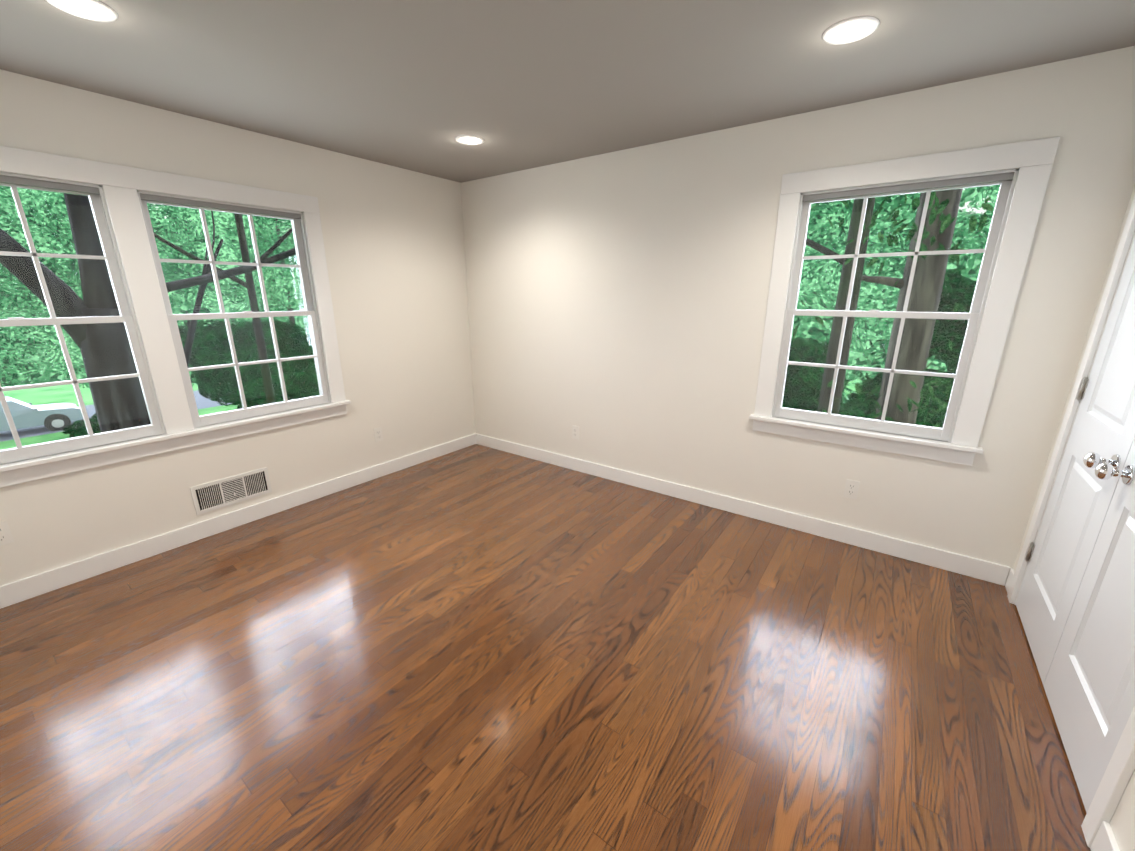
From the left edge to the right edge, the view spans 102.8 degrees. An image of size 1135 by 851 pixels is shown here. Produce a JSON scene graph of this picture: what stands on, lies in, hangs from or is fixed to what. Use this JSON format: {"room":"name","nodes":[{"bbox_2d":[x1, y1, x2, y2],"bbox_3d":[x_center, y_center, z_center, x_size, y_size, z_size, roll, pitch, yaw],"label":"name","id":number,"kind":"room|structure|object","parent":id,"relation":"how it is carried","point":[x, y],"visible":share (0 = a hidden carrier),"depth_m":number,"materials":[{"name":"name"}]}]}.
{"room":"empty bedroom","nodes":[
{"label":"empty bedroom","id":0,"kind":"room"},
{"bbox_2d":[0,69,475,585],"bbox_3d":[-2.099,-0.580,2.976,0.160,2.440,4.020,11,20,34],"label":"wall","id":1,"kind":"structure","parent":0,"point":[393,240],"depth_m":3.18,"materials":[{"name":"paint"}]},
{"bbox_2d":[0,521,14,545],"bbox_3d":[-2.759,0.529,2.203,0.008,0.115,0.070,11,20,34],"label":"electrical outlet","id":2,"kind":"object","parent":1,"relation":"attached to","point":[6,536],"visible":1,"depth_m":2.22,"materials":[{"name":"white plastic"}]},
{"bbox_2d":[0,146,350,487],"bbox_3d":[-2.356,-0.606,2.555,0.210,1.524,2.069,11,20,34],"label":"window unit","id":3,"kind":"structure","parent":1,"relation":"in","point":[94,193],"depth_m":2.53,"materials":[{"name":"paint"}]},
{"bbox_2d":[190,467,271,514],"bbox_3d":[-2.195,0.424,2.981,0.010,0.186,0.430,11,20,34],"label":"air vent","id":4,"kind":"object","parent":1,"relation":"in","point":[215,495],"visible":1,"depth_m":2.97,"materials":[{"name":"silver metal"}]},
{"bbox_2d":[0,435,475,608],"bbox_3d":[-2.030,0.554,3.248,0.017,0.112,3.630,11,20,34],"label":"baseboard","id":5,"kind":"structure","parent":1,"relation":"attached to","point":[96,565],"depth_m":2.85,"materials":[{"name":"paint"}]},
{"bbox_2d":[374,427,382,441],"bbox_3d":[-1.573,0.075,3.774,0.008,0.115,0.070,11,20,34],"label":"electrical outlet","id":6,"kind":"object","parent":1,"relation":"attached to","point":[378,435],"visible":1,"depth_m":3.77,"materials":[{"name":"white plastic"}]},
{"bbox_2d":[0,444,1090,850],"bbox_3d":[-0.104,1.025,1.936,5.090,0.060,4.020,11,20,34],"label":"floor","id":7,"kind":"structure","parent":0,"point":[476,648],"depth_m":1.78,"materials":[{"name":"brown wood"}]},
{"bbox_2d":[0,0,1134,182],"bbox_3d":[-0.104,-1.375,1.237,5.090,0.060,4.020,11,20,34],"label":"ceiling","id":8,"kind":"structure","parent":0,"point":[419,86],"depth_m":1.91,"materials":[{"name":"paint"}]},
{"bbox_2d":[46,0,117,21],"bbox_3d":[-1.661,-1.431,1.548,0.184,0.006,0.184,11,20,34],"label":"recessed light","id":9,"kind":"object","parent":8,"relation":"in","point":[96,10],"visible":1,"depth_m":1.56,"materials":[{"name":"paint"}]},
{"bbox_2d":[455,135,483,144],"bbox_3d":[-0.625,-1.825,2.902,0.184,0.006,0.184,11,20,34],"label":"recessed light","id":10,"kind":"object","parent":8,"relation":"in","point":[469,140],"visible":0.98,"depth_m":2.89,"materials":[{"name":"paint"}]},
{"bbox_2d":[822,16,879,44],"bbox_3d":[1.057,-1.474,1.695,0.184,0.006,0.184,11,20,34],"label":"recessed light","id":11,"kind":"object","parent":8,"relation":"in","point":[850,30],"visible":1,"depth_m":1.69,"materials":[{"name":"paint"}]},
{"bbox_2d":[461,46,1134,583],"bbox_3d":[0.746,-0.669,3.284,4.070,2.440,0.160,11,20,34],"label":"wall","id":12,"kind":"structure","parent":0,"point":[617,306],"depth_m":2.90,"materials":[{"name":"paint"}]},
{"bbox_2d":[572,425,578,438],"bbox_3d":[0.070,0.060,3.900,0.070,0.115,0.008,11,20,34],"label":"electrical outlet","id":13,"kind":"object","parent":12,"relation":"attached to","point":[575,432],"visible":1,"depth_m":3.90,"materials":[{"name":"white plastic"}]},
{"bbox_2d":[472,433,1014,592],"bbox_3d":[0.687,0.471,3.532,4.070,0.112,0.040,11,20,34],"label":"baseboard","id":14,"kind":"structure","parent":12,"relation":"attached to","point":[984,570],"depth_m":3.01,"materials":[{"name":"paint"}]},
{"bbox_2d":[843,479,859,499],"bbox_3d":[1.721,0.387,2.747,0.070,0.115,0.008,11,20,34],"label":"electrical outlet","id":15,"kind":"object","parent":12,"relation":"attached to","point":[851,488],"visible":1,"depth_m":2.75,"materials":[{"name":"white plastic"}]},
{"bbox_2d":[749,137,1059,465],"bbox_3d":[1.715,-0.623,2.533,1.154,1.519,0.210,11,20,34],"label":"window unit","id":16,"kind":"structure","parent":12,"relation":"in","point":[1005,180],"depth_m":2.39,"materials":[{"name":"paint"}]},
{"bbox_2d":[1013,184,1134,850],"bbox_3d":[1.325,0.115,0.592,0.160,2.440,4.020,11,20,34],"label":"wall","id":17,"kind":"structure","parent":0,"point":[1122,822],"depth_m":1.22,"materials":[{"name":"paint"}]},
{"bbox_2d":[1007,195,1134,847],"bbox_3d":[1.934,0.034,1.459,0.179,2.110,1.360,11,20,34],"label":"door frame","id":18,"kind":"structure","parent":17,"relation":"attached to","point":[1118,773],"depth_m":1.85,"materials":[{"name":"paint"}]},
{"bbox_2d":[1015,237,1134,684],"bbox_3d":[2.042,-0.020,1.758,0.112,2.026,0.613,11,20,34],"label":"closet door","id":19,"kind":"structure","parent":17,"relation":"in","point":[1059,553],"depth_m":1.80,"materials":[{"name":"paint"}]},
{"bbox_2d":[1043,437,1134,812],"bbox_3d":[1.680,0.120,1.279,0.112,2.026,0.613,11,20,34],"label":"closet door","id":20,"kind":"structure","parent":17,"relation":"in","point":[1089,685],"depth_m":1.47,"materials":[{"name":"paint"}]},
{"bbox_2d":[1090,821,1119,850],"bbox_3d":[0.827,1.382,0.404,0.017,0.112,2.190,11,20,34],"label":"baseboard","id":21,"kind":"structure","parent":17,"relation":"attached to","point":[1105,840],"depth_m":1.22,"materials":[{"name":"paint"}]},
{"label":"outside","id":22,"kind":"structure","parent":0,"visible":0},
{"bbox_2d":[0,378,862,449],"bbox_3d":[-3.875,1.496,18.627,160.000,0.300,165.000,11,20,34],"label":"ground","id":23,"kind":"structure","parent":22,"point":[43,430],"depth_m":27.87,"materials":[{"name":"green plant"}]},
{"bbox_2d":[0,397,82,431],"bbox_3d":[-26.616,-0.413,21.569,2.040,1.820,4.710,11,20,34],"label":"car","id":24,"kind":"object","parent":23,"relation":"on","point":[30,409],"depth_m":21.90,"materials":[{"name":"silver metal"}]},
{"bbox_2d":[0,193,295,432],"bbox_3d":[-8.613,-5.071,8.840,4.201,18.222,14.817,11,20,34],"label":"trunk","id":25,"kind":"object","parent":23,"relation":"on","point":[106,334],"depth_m":9.43,"materials":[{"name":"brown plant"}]},
{"bbox_2d":[62,320,319,437],"bbox_3d":[-11.000,-2.787,22.246,18.669,6.153,18.022,11,20,34],"label":"bush","id":26,"kind":"object","parent":23,"relation":"on","point":[290,333],"depth_m":18.28,"materials":[{"name":"green plant"}]},
{"bbox_2d":[154,214,275,403],"bbox_3d":[-8.941,-4.535,12.337,1.180,15.204,6.590,11,20,34],"label":"stem","id":27,"kind":"object","parent":23,"relation":"on","point":[254,308],"depth_m":12.68,"materials":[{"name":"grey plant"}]},
{"bbox_2d":[275,219,294,325],"bbox_3d":[-23.540,-12.469,37.784,0.791,16.213,0.778,11,20,34],"label":"stem","id":28,"kind":"object","parent":23,"relation":"on","point":[291,317],"depth_m":38.09,"materials":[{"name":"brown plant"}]},
{"bbox_2d":[0,185,994,390],"bbox_3d":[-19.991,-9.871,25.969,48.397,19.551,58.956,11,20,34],"label":"trees","id":29,"kind":"object","parent":23,"relation":"on","point":[55,243],"depth_m":30.54,"materials":[{"name":"green plant"}]},
{"bbox_2d":[805,197,874,413],"bbox_3d":[5.636,-4.790,9.639,7.368,17.205,1.765,11,20,34],"label":"stem","id":30,"kind":"object","parent":23,"relation":"on","point":[834,346],"depth_m":9.42,"materials":[{"name":"brown plant"}]},
{"bbox_2d":[793,191,992,426],"bbox_3d":[5.129,-2.107,7.516,5.512,6.233,3.831,11,20,34],"label":"trees","id":31,"kind":"object","parent":30,"relation":"attached to","point":[915,204],"depth_m":7.34,"materials":[{"name":"green plant"}]},
{"bbox_2d":[861,189,962,423],"bbox_3d":[8.960,-5.687,10.924,9.347,18.211,3.582,11,20,34],"label":"trunk","id":32,"kind":"object","parent":23,"relation":"on","point":[918,336],"depth_m":10.67,"materials":[{"name":"brown plant"}]},
{"bbox_2d":[782,266,978,427],"bbox_3d":[10.409,-1.742,15.344,9.395,7.018,9.980,11,20,34],"label":"trees","id":33,"kind":"object","parent":32,"relation":"attached to","point":[951,327],"depth_m":13.47,"materials":[{"name":"green plant"}]},
{"bbox_2d":[791,185,999,406],"bbox_3d":[12.460,-6.190,18.857,32.937,13.947,30.636,11,20,34],"label":"trees","id":34,"kind":"object","parent":32,"relation":"attached to","point":[814,302],"depth_m":18.82,"materials":[{"name":"green plant"}]}
]}

